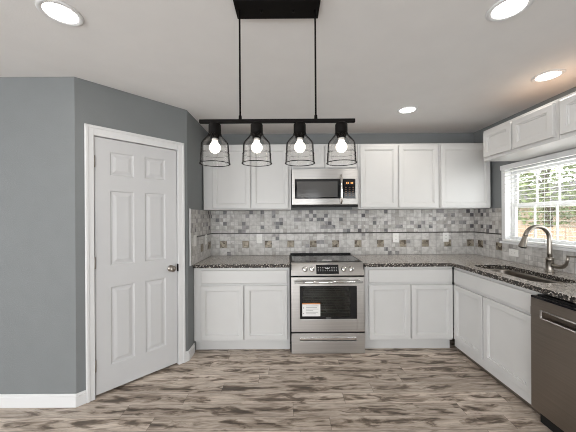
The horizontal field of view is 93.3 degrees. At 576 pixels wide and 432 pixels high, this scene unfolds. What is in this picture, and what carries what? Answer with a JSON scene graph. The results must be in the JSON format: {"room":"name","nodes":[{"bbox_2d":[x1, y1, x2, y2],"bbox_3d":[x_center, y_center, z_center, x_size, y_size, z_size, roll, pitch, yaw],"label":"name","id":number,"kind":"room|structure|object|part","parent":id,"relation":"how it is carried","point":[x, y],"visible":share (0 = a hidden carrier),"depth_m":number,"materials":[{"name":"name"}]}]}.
{"room":"kitchen","nodes":[
{"label":"kitchen","id":0,"kind":"room"},
{"bbox_2d":[0,77,75,393],"bbox_3d":[-3.090,0.194,2.082,3.018,2.452,0.120,0,0,0],"label":"wall","id":1,"kind":"structure","parent":0,"point":[38,268],"depth_m":2.02,"materials":[{"name":"grey paint"}]},
{"bbox_2d":[0,394,75,407],"bbox_3d":[-3.085,1.371,2.015,3.036,0.098,0.012,0,0,0],"label":"baseboard","id":2,"kind":"structure","parent":1,"relation":"attached to","point":[6,400],"depth_m":2.01,"materials":[{"name":"white paint"}]},
{"bbox_2d":[74,77,187,392],"bbox_3d":[-1.326,0.183,2.384,0.120,2.452,0.877,0,0,43],"label":"wall","id":3,"kind":"structure","parent":0,"point":[96,104],"depth_m":2.14,"materials":[{"name":"grey paint"}]},
{"bbox_2d":[76,350,188,406],"bbox_3d":[-1.270,1.359,2.338,0.012,0.098,0.885,0,0,43],"label":"baseboard","id":4,"kind":"structure","parent":3,"relation":"attached to","point":[81,396],"depth_m":2.04,"materials":[{"name":"white paint"}]},
{"bbox_2d":[84,123,185,402],"bbox_3d":[-1.310,0.349,2.387,0.139,2.118,0.787,0,0,43],"label":"trim","id":5,"kind":"structure","parent":3,"relation":"attached to","point":[90,131],"depth_m":2.11,"materials":[{"name":"white paint"}]},
{"bbox_2d":[94,136,178,394],"bbox_3d":[-1.269,0.381,2.340,0.104,2.016,0.665,0,0,43],"label":"door","id":6,"kind":"structure","parent":3,"relation":"in","point":[136,266],"depth_m":2.32,"materials":[{"name":"white paint"}]},
{"bbox_3d":[-1.073,0.482,2.524,0.068,0.062,0.062,0,0,43],"label":"knob","id":7,"kind":"part","parent":6,"relation":"part of","materials":[{"name":"silver metal"}]},
{"bbox_2d":[187,111,209,349],"bbox_3d":[-1.044,0.181,3.057,0.120,2.452,0.786,0,0,0],"label":"wall","id":8,"kind":"structure","parent":0,"point":[196,133],"depth_m":2.82,"materials":[{"name":"grey paint"}]},
{"bbox_2d":[189,343,194,359],"bbox_3d":[-0.970,1.357,2.741,0.012,0.098,0.161,0,0,0],"label":"baseboard","id":9,"kind":"structure","parent":8,"relation":"attached to","point":[192,349],"depth_m":2.73,"materials":[{"name":"white paint"}]},
{"bbox_2d":[189,209,210,265],"bbox_3d":[-0.975,0.204,3.079,0.016,0.574,0.742,0,0,0],"label":"backsplash","id":10,"kind":"structure","parent":8,"relation":"attached to","point":[199,220],"depth_m":2.99,"materials":[{"name":"tile"}]},
{"bbox_2d":[0,326,552,431],"bbox_3d":[-1.049,1.457,0.235,7.083,0.100,6.670,0,0,0],"label":"floor","id":11,"kind":"structure","parent":0,"point":[376,389],"depth_m":2.08,"materials":[{"name":"brown wood"}]},
{"bbox_2d":[194,268,289,349],"bbox_3d":[-0.480,0.966,3.119,0.995,0.872,0.622,0,0,0],"label":"base cabinet","id":12,"kind":"object","parent":11,"relation":"on","point":[235,308],"visible":0.78,"depth_m":2.82,"materials":[{"name":"white paint"}]},
{"bbox_3d":[-0.680,0.995,2.819,0.437,0.558,0.021,0,0,0],"label":"door","id":13,"kind":"part","parent":12,"relation":"part of","materials":[{"name":"white paint"}]},
{"bbox_2d":[193,255,289,267],"bbox_3d":[-0.481,0.508,3.124,1.000,0.038,0.649,0,0,0],"label":"countertop","id":14,"kind":"structure","parent":12,"relation":"on","point":[239,261],"depth_m":2.93,"materials":[{"name":"stone"}]},
{"bbox_3d":[-0.455,0.623,2.820,0.893,0.136,0.019,0,0,0],"label":"drawer","id":15,"kind":"part","parent":12,"relation":"part of","materials":[{"name":"white paint"}]},
{"bbox_3d":[-0.226,0.993,2.819,0.439,0.558,0.021,0,0,0],"label":"door","id":16,"kind":"part","parent":12,"relation":"part of","materials":[{"name":"white paint"}]},
{"bbox_2d":[290,253,364,353],"bbox_3d":[0.405,0.925,3.062,0.763,0.944,0.714,0,0,0],"label":"range","id":17,"kind":"object","parent":11,"relation":"on","point":[338,284],"visible":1,"depth_m":2.76,"materials":[{"name":"silver metal"}]},
{"bbox_2d":[302,303,319,315],"bbox_3d":[0.236,0.942,2.760,0.183,0.135,0.001,0,0,0],"label":"paper label","id":18,"kind":"object","parent":17,"relation":"attached to","point":[308,309],"visible":1,"depth_m":2.76,"materials":[{"name":"white paper"}]},
{"bbox_2d":[290,254,361,262],"bbox_3d":[0.404,0.477,3.134,0.758,0.009,0.567,0,0,0],"label":"cooktop","id":19,"kind":"object","parent":17,"relation":"in","point":[294,258],"depth_m":3.06,"materials":[{"name":"black glass"}]},
{"bbox_2d":[291,276,364,331],"bbox_3d":[0.407,0.891,2.993,0.746,0.558,0.578,0,0,0],"label":"oven","id":20,"kind":"object","parent":17,"relation":"in","point":[341,299],"depth_m":2.76,"materials":[{"name":"metal"}]},
{"bbox_3d":[0.409,1.287,2.776,0.746,0.205,0.028,0,0,0],"label":"drawer","id":21,"kind":"part","parent":17,"relation":"part of","materials":[{"name":"silver metal"}]},
{"bbox_3d":[0.405,0.538,2.807,0.746,0.127,0.090,0,0,0],"label":"control panel","id":22,"kind":"part","parent":17,"relation":"part of","materials":[{"name":"silver metal"}]},
{"bbox_3d":[0.408,1.233,2.756,0.572,0.030,0.020,0,0,0],"label":"drawer handle","id":23,"kind":"part","parent":17,"relation":"part of","materials":[{"name":"metal"}]},
{"bbox_2d":[364,267,452,347],"bbox_3d":[1.254,0.955,3.119,0.910,0.872,0.622,0,0,0],"label":"base cabinet","id":24,"kind":"object","parent":11,"relation":"on","point":[406,307],"visible":0.69,"depth_m":2.82,"materials":[{"name":"white paint"}]},
{"bbox_3d":[1.051,0.984,2.819,0.424,0.558,0.021,0,0,0],"label":"door","id":25,"kind":"part","parent":24,"relation":"part of","materials":[{"name":"white paint"}]},
{"bbox_3d":[1.269,0.612,2.820,0.866,0.136,0.019,0,0,0],"label":"drawer","id":26,"kind":"part","parent":24,"relation":"part of","materials":[{"name":"white paint"}]},
{"bbox_3d":[1.492,0.981,2.819,0.424,0.558,0.021,0,0,0],"label":"door","id":27,"kind":"part","parent":24,"relation":"part of","materials":[{"name":"white paint"}]},
{"bbox_2d":[454,267,545,414],"bbox_3d":[2.020,0.950,2.340,0.622,0.872,0.977,0,0,0],"label":"base cabinet","id":28,"kind":"object","parent":11,"relation":"on","point":[492,317],"visible":0.53,"depth_m":2.25,"materials":[{"name":"white paint"}]},
{"bbox_2d":[352,254,575,302],"bbox_3d":[1.578,0.495,2.300,1.574,0.038,2.299,0,0,0],"label":"countertop","id":29,"kind":"structure","parent":28,"relation":"on","point":[478,264],"depth_m":2.68,"materials":[{"name":"stone"}]},
{"bbox_2d":[488,269,562,282],"bbox_3d":[1.969,0.610,2.317,0.354,0.192,0.749,0,0,0],"label":"sink","id":30,"kind":"object","parent":29,"relation":"in","point":[504,271],"visible":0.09,"depth_m":2.44,"materials":[{"name":"silver metal"}]},
{"bbox_2d":[518,224,575,272],"bbox_3d":[2.112,0.268,2.196,0.296,0.406,0.303,0,0,0],"label":"kitchen faucet","id":31,"kind":"object","parent":29,"relation":"on","point":[550,265],"visible":1,"depth_m":2.30,"materials":[{"name":"silver metal"}]},
{"bbox_3d":[2.124,0.203,2.315,0.239,0.275,0.035,0,0,0],"label":"spout","id":32,"kind":"part","parent":31,"relation":"part of","materials":[{"name":"silver metal"}]},
{"bbox_3d":[2.227,0.367,2.168,0.039,0.128,0.246,0,0,0],"label":"lever handle","id":33,"kind":"part","parent":31,"relation":"part of","materials":[{"name":"silver metal"}]},
{"bbox_3d":[1.720,0.980,2.604,0.021,0.558,0.410,0,0,0],"label":"door","id":34,"kind":"part","parent":28,"relation":"part of","materials":[{"name":"white paint"}]},
{"bbox_3d":[1.719,0.609,2.357,0.019,0.136,0.903,0,0,0],"label":"drawer","id":35,"kind":"part","parent":28,"relation":"part of","materials":[{"name":"white paint"}]},
{"bbox_3d":[1.720,0.980,2.145,0.021,0.558,0.478,0,0,0],"label":"door","id":36,"kind":"part","parent":28,"relation":"part of","materials":[{"name":"white paint"}]},
{"bbox_2d":[530,294,575,431],"bbox_3d":[1.953,0.953,1.528,0.627,0.868,0.633,0,0,0],"label":"dishwasher","id":37,"kind":"object","parent":11,"relation":"on","point":[553,319],"visible":1,"depth_m":1.69,"materials":[{"name":"silver metal"}]},
{"bbox_3d":[1.730,1.337,1.528,0.038,0.104,0.629,0,0,0],"label":"kick plate","id":38,"kind":"part","parent":37,"relation":"part of","materials":[{"name":"black plastic"}]},
{"bbox_2d":[0,0,575,133],"bbox_3d":[-1.066,-1.095,0.235,7.083,0.100,6.670,0,0,0],"label":"ceiling","id":39,"kind":"structure","parent":0,"point":[463,71],"depth_m":1.80,"materials":[{"name":"paint"}]},
{"bbox_2d":[35,0,83,26],"bbox_3d":[-1.164,-1.041,1.393,0.194,0.006,0.194,0,0,0],"label":"recessed light","id":40,"kind":"object","parent":39,"relation":"in","point":[60,12],"visible":1,"depth_m":1.39,"materials":[{"name":"white paint"}]},
{"bbox_2d":[199,0,356,166],"bbox_3d":[-0.051,-0.658,1.360,0.785,0.786,0.152,0,0,0],"label":"pendant light","id":41,"kind":"object","parent":39,"relation":"hanging from","point":[245,9],"visible":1,"depth_m":1.35,"materials":[{"name":"black metal"}]},
{"bbox_2d":[208,122,220,138],"bbox_3d":[-0.366,-0.429,1.360,0.061,0.075,0.061,0,0,0],"label":"socket","id":42,"kind":"object","parent":41,"relation":"attached to","point":[214,128],"depth_m":1.34,"materials":[{"name":"black metal"}]},
{"bbox_3d":[-0.365,-0.339,1.360,0.146,0.147,0.146,0,0,0],"label":"lamp shade","id":43,"kind":"part","parent":41,"relation":"part of","materials":[{"name":"black metal"}]},
{"bbox_3d":[-0.365,-0.348,1.360,0.056,0.062,0.056,0,0,0],"label":"bulb","id":44,"kind":"part","parent":41,"relation":"part of","materials":[{"name":"white glass"}]},
{"bbox_3d":[-0.241,-0.757,1.360,0.017,0.542,0.017,0,0,0],"label":"rod","id":45,"kind":"part","parent":41,"relation":"part of","materials":[{"name":"black metal"}]},
{"bbox_3d":[-0.156,-0.340,1.360,0.146,0.147,0.146,0,0,0],"label":"lamp shade","id":46,"kind":"part","parent":41,"relation":"part of","materials":[{"name":"black metal"}]},
{"bbox_3d":[-0.156,-0.350,1.360,0.056,0.062,0.056,0,0,0],"label":"bulb","id":47,"kind":"part","parent":41,"relation":"part of","materials":[{"name":"white glass"}]},
{"bbox_2d":[251,122,262,138],"bbox_3d":[-0.156,-0.430,1.360,0.061,0.075,0.061,0,0,0],"label":"socket","id":48,"kind":"object","parent":41,"relation":"attached to","point":[256,127],"depth_m":1.34,"materials":[{"name":"black metal"}]},
{"bbox_3d":[0.059,-0.351,1.360,0.056,0.062,0.056,0,0,0],"label":"bulb","id":49,"kind":"part","parent":41,"relation":"part of","materials":[{"name":"white glass"}]},
{"bbox_2d":[294,121,305,138],"bbox_3d":[0.059,-0.432,1.360,0.061,0.075,0.061,0,0,0],"label":"socket","id":50,"kind":"object","parent":41,"relation":"attached to","point":[299,126],"depth_m":1.34,"materials":[{"name":"black metal"}]},
{"bbox_3d":[0.059,-0.341,1.360,0.146,0.147,0.146,0,0,0],"label":"lamp shade","id":51,"kind":"part","parent":41,"relation":"part of","materials":[{"name":"black metal"}]},
{"bbox_3d":[0.137,-0.760,1.360,0.017,0.542,0.017,0,0,0],"label":"rod","id":52,"kind":"part","parent":41,"relation":"part of","materials":[{"name":"black metal"}]},
{"bbox_2d":[335,121,347,137],"bbox_3d":[0.267,-0.433,1.360,0.061,0.075,0.061,0,0,0],"label":"socket","id":53,"kind":"object","parent":41,"relation":"attached to","point":[341,127],"depth_m":1.34,"materials":[{"name":"black metal"}]},
{"bbox_3d":[0.267,-0.352,1.360,0.056,0.062,0.056,0,0,0],"label":"bulb","id":54,"kind":"part","parent":41,"relation":"part of","materials":[{"name":"white glass"}]},
{"bbox_3d":[0.267,-0.343,1.360,0.146,0.147,0.146,0,0,0],"label":"lamp shade","id":55,"kind":"part","parent":41,"relation":"part of","materials":[{"name":"black metal"}]},
{"bbox_2d":[397,106,417,113],"bbox_3d":[1.184,-1.056,2.696,0.194,0.006,0.194,0,0,0],"label":"recessed light","id":56,"kind":"object","parent":39,"relation":"in","point":[408,109],"visible":1,"depth_m":2.69,"materials":[{"name":"white paint"}]},
{"bbox_2d":[485,0,533,21],"bbox_3d":[1.120,-1.056,1.379,0.194,0.006,0.194,0,0,0],"label":"recessed light","id":57,"kind":"object","parent":39,"relation":"in","point":[503,10],"visible":1,"depth_m":1.38,"materials":[{"name":"white paint"}]},
{"bbox_2d":[531,69,565,82],"bbox_3d":[1.962,-1.061,2.053,0.194,0.006,0.194,0,0,0],"label":"recessed light","id":58,"kind":"object","parent":39,"relation":"in","point":[549,75],"visible":1,"depth_m":2.04,"materials":[{"name":"white paint"}]},
{"bbox_2d":[210,133,473,325],"bbox_3d":[-1.057,0.181,3.510,7.083,2.452,0.120,0,0,0],"label":"wall","id":59,"kind":"structure","parent":0,"point":[359,138],"depth_m":3.45,"materials":[{"name":"grey paint"}]},
{"bbox_2d":[203,144,290,210],"bbox_3d":[-0.470,-0.457,3.279,1.008,0.749,0.341,0,0,0],"label":"upper cabinet","id":60,"kind":"object","parent":59,"relation":"attached to","point":[236,186],"visible":0.91,"depth_m":3.12,"materials":[{"name":"white paint"}]},
{"bbox_3d":[-0.650,-0.450,3.119,0.433,0.711,0.021,0,0,0],"label":"door","id":61,"kind":"part","parent":60,"relation":"part of","materials":[{"name":"white paint"}]},
{"bbox_3d":[-0.207,-0.453,3.119,0.421,0.711,0.021,0,0,0],"label":"door","id":62,"kind":"part","parent":60,"relation":"part of","materials":[{"name":"white paint"}]},
{"bbox_2d":[291,144,357,173],"bbox_3d":[0.419,-0.692,3.279,0.763,0.289,0.341,0,0,0],"label":"upper cabinet","id":63,"kind":"object","parent":59,"relation":"attached to","point":[320,150],"visible":0.8,"depth_m":3.12,"materials":[{"name":"white paint"}]},
{"bbox_3d":[0.235,-0.686,3.119,0.353,0.251,0.021,0,0,0],"label":"door","id":64,"kind":"part","parent":63,"relation":"part of","materials":[{"name":"white paint"}]},
{"bbox_2d":[291,169,357,207],"bbox_3d":[0.418,-0.327,3.226,0.749,0.434,0.424,0,0,0],"label":"microwave","id":65,"kind":"object","parent":63,"relation":"attached to","point":[310,187],"visible":1,"depth_m":3.08,"materials":[{"name":"silver metal"}]},
{"bbox_3d":[0.342,-0.317,3.088,0.527,0.217,0.030,0,0,0],"label":"door","id":66,"kind":"part","parent":65,"relation":"part of","materials":[{"name":"black glass"}]},
{"bbox_3d":[0.598,-0.310,3.043,0.028,0.332,0.058,0,0,0],"label":"handle","id":67,"kind":"part","parent":65,"relation":"part of","materials":[{"name":"metal"}]},
{"bbox_3d":[0.695,-0.319,3.088,0.132,0.217,0.030,0,0,0],"label":"control panel","id":68,"kind":"part","parent":65,"relation":"part of","materials":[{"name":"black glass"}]},
{"bbox_3d":[0.603,-0.688,3.119,0.351,0.251,0.021,0,0,0],"label":"door","id":69,"kind":"part","parent":63,"relation":"part of","materials":[{"name":"white paint"}]},
{"bbox_2d":[211,209,473,255],"bbox_3d":[0.690,0.197,3.441,3.326,0.568,0.016,0,0,0],"label":"backsplash","id":70,"kind":"structure","parent":59,"relation":"attached to","point":[284,232],"depth_m":3.44,"materials":[{"name":"tile"}]},
{"bbox_2d":[257,234,261,242],"bbox_3d":[-0.361,0.274,3.435,0.072,0.116,0.008,0,0,0],"label":"wall outlet","id":71,"kind":"object","parent":70,"relation":"attached to","point":[259,236],"visible":1,"depth_m":3.43,"materials":[{"name":"white plastic"}]},
{"bbox_2d":[393,233,398,241],"bbox_3d":[1.363,0.263,3.435,0.072,0.116,0.008,0,0,0],"label":"wall outlet","id":72,"kind":"object","parent":70,"relation":"attached to","point":[395,235],"visible":1,"depth_m":3.43,"materials":[{"name":"white plastic"}]},
{"bbox_2d":[443,233,448,241],"bbox_3d":[1.992,0.257,3.435,0.072,0.116,0.008,0,0,0],"label":"wall outlet","id":73,"kind":"object","parent":70,"relation":"attached to","point":[445,235],"visible":1,"depth_m":3.43,"materials":[{"name":"white plastic"}]},
{"bbox_2d":[352,143,438,209],"bbox_3d":[1.271,-0.468,3.279,0.930,0.749,0.341,0,0,0],"label":"upper cabinet","id":74,"kind":"object","parent":59,"relation":"attached to","point":[390,176],"visible":0.91,"depth_m":3.12,"materials":[{"name":"white paint"}]},
{"bbox_3d":[1.041,-0.461,3.119,0.426,0.711,0.021,0,0,0],"label":"door","id":75,"kind":"part","parent":74,"relation":"part of","materials":[{"name":"white paint"}]},
{"bbox_3d":[1.494,-0.464,3.119,0.449,0.711,0.021,0,0,0],"label":"door","id":76,"kind":"part","parent":74,"relation":"part of","materials":[{"name":"white paint"}]},
{"bbox_2d":[438,143,490,208],"bbox_3d":[2.033,-0.473,3.279,0.584,0.749,0.341,0,0,0],"label":"upper cabinet","id":77,"kind":"object","parent":59,"relation":"attached to","point":[464,174],"visible":0.8,"depth_m":3.12,"materials":[{"name":"white paint"}]},
{"bbox_2d":[474,87,575,208],"bbox_3d":[2.424,0.158,0.175,0.120,2.452,6.550,0,0,0],"label":"wall","id":78,"kind":"structure","parent":0,"point":[495,173],"depth_m":3.05,"materials":[{"name":"grey paint"}]},
{"bbox_2d":[501,169,510,240],"bbox_3d":[2.383,-0.142,2.970,0.066,0.806,0.050,0,0,0],"label":"trim","id":79,"kind":"structure","parent":78,"relation":"attached to","point":[506,202],"depth_m":2.94,"materials":[{"name":"white paint"}]},
{"bbox_2d":[474,208,575,273],"bbox_3d":[2.355,0.186,2.300,0.016,0.568,2.280,0,0,0],"label":"backsplash","id":80,"kind":"structure","parent":78,"relation":"attached to","point":[487,222],"depth_m":3.03,"materials":[{"name":"tile"}]},
{"bbox_2d":[509,249,518,256],"bbox_3d":[2.350,0.375,2.834,0.008,0.072,0.116,0,0,0],"label":"wall outlet","id":81,"kind":"object","parent":80,"relation":"attached to","point":[512,252],"visible":1,"depth_m":2.83,"materials":[{"name":"white plastic"}]},
{"bbox_2d":[483,99,575,160],"bbox_3d":[2.138,-0.699,2.324,0.439,0.297,0.751,0,0,0],"label":"upper cabinet","id":82,"kind":"object","parent":78,"relation":"attached to","point":[534,133],"visible":0.92,"depth_m":2.23,"materials":[{"name":"white paint"}]},
{"bbox_3d":[1.929,-0.701,2.511,0.021,0.242,0.328,0,0,0],"label":"door","id":83,"kind":"part","parent":82,"relation":"part of","materials":[{"name":"white paint"}]},
{"bbox_3d":[1.929,-0.701,2.151,0.021,0.242,0.358,0,0,0],"label":"door","id":84,"kind":"part","parent":82,"relation":"part of","materials":[{"name":"white paint"}]},
{"bbox_2d":[500,241,575,251],"bbox_3d":[2.369,0.270,2.342,0.099,0.032,1.285,0,0,0],"label":"sill","id":85,"kind":"structure","parent":78,"relation":"attached to","point":[505,242],"depth_m":2.48,"materials":[{"name":"white paint"}]},
{"bbox_2d":[511,156,575,245],"bbox_3d":[2.447,-0.128,2.348,0.060,0.773,1.213,0,0,0],"label":"window","id":86,"kind":"structure","parent":78,"relation":"in","point":[560,202],"depth_m":2.67,"materials":[{"name":"white paint"}]},
{"bbox_2d":[500,148,575,248],"bbox_3d":[2.325,-0.145,2.318,0.070,0.804,1.237,0,0,0],"label":"window blind","id":87,"kind":"object","parent":86,"relation":"attached to","point":[571,152],"visible":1,"depth_m":2.48,"materials":[{"name":"white paint"}]},
{"bbox_3d":[2.331,-0.135,2.795,0.053,0.760,0.003,0,0,0],"label":"ladder cord","id":88,"kind":"part","parent":87,"relation":"part of","materials":[{"name":"white fabric"}]},
{"bbox_3d":[2.334,0.247,2.318,0.044,0.020,1.209,0,0,0],"label":"rail","id":89,"kind":"part","parent":87,"relation":"part of","materials":[{"name":"white plastic"}]},
{"bbox_3d":[2.331,-0.135,2.445,0.053,0.760,0.003,0,0,0],"label":"ladder cord","id":90,"kind":"part","parent":87,"relation":"part of","materials":[{"name":"white fabric"}]},
{"bbox_3d":[2.436,0.049,2.348,0.020,0.376,1.170,0,0,0],"label":"sash","id":91,"kind":"part","parent":86,"relation":"part of","materials":[{"name":"white paint"}]},
{"bbox_3d":[2.456,-0.298,2.348,0.020,0.391,1.170,0,0,0],"label":"sash","id":92,"kind":"part","parent":86,"relation":"part of","materials":[{"name":"white paint"}]},
{"bbox_2d":[559,91,575,139],"bbox_3d":[2.138,-0.699,1.568,0.439,0.297,0.755,0,0,0],"label":"upper cabinet","id":93,"kind":"object","parent":78,"relation":"attached to","point":[567,104],"visible":1,"depth_m":1.87,"materials":[{"name":"white paint"}]},
{"label":"outside","id":94,"kind":"structure","parent":0,"visible":0},
{"bbox_3d":[16.402,1.644,10.000,27.217,0.100,40.000,0,0,0],"label":"ground","id":95,"kind":"structure","parent":94,"visible":0},
{"bbox_2d":[518,162,575,226],"bbox_3d":[7.807,-0.913,8.183,2.582,5.134,2.581,0,0,0],"label":"leafy tree","id":96,"kind":"object","parent":95,"relation":"on","point":[549,216],"visible":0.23,"depth_m":8.03,"materials":[{"name":"green plant"}]},
{"bbox_2d":[518,181,575,227],"bbox_3d":[13.500,-0.037,14.250,5.800,3.300,16.300,0,0,0],"label":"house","id":97,"kind":"structure","parent":95,"relation":"on","point":[571,223],"depth_m":11.90,"materials":[{"name":"beige"}]},
{"bbox_2d":[518,226,575,241],"bbox_3d":[6.226,0.940,7.091,0.060,1.420,8.983,0,0,0],"label":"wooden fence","id":98,"kind":"object","parent":95,"relation":"on","point":[564,232],"visible":0.09,"depth_m":6.33,"materials":[{"name":"brown wood"}]}
]}

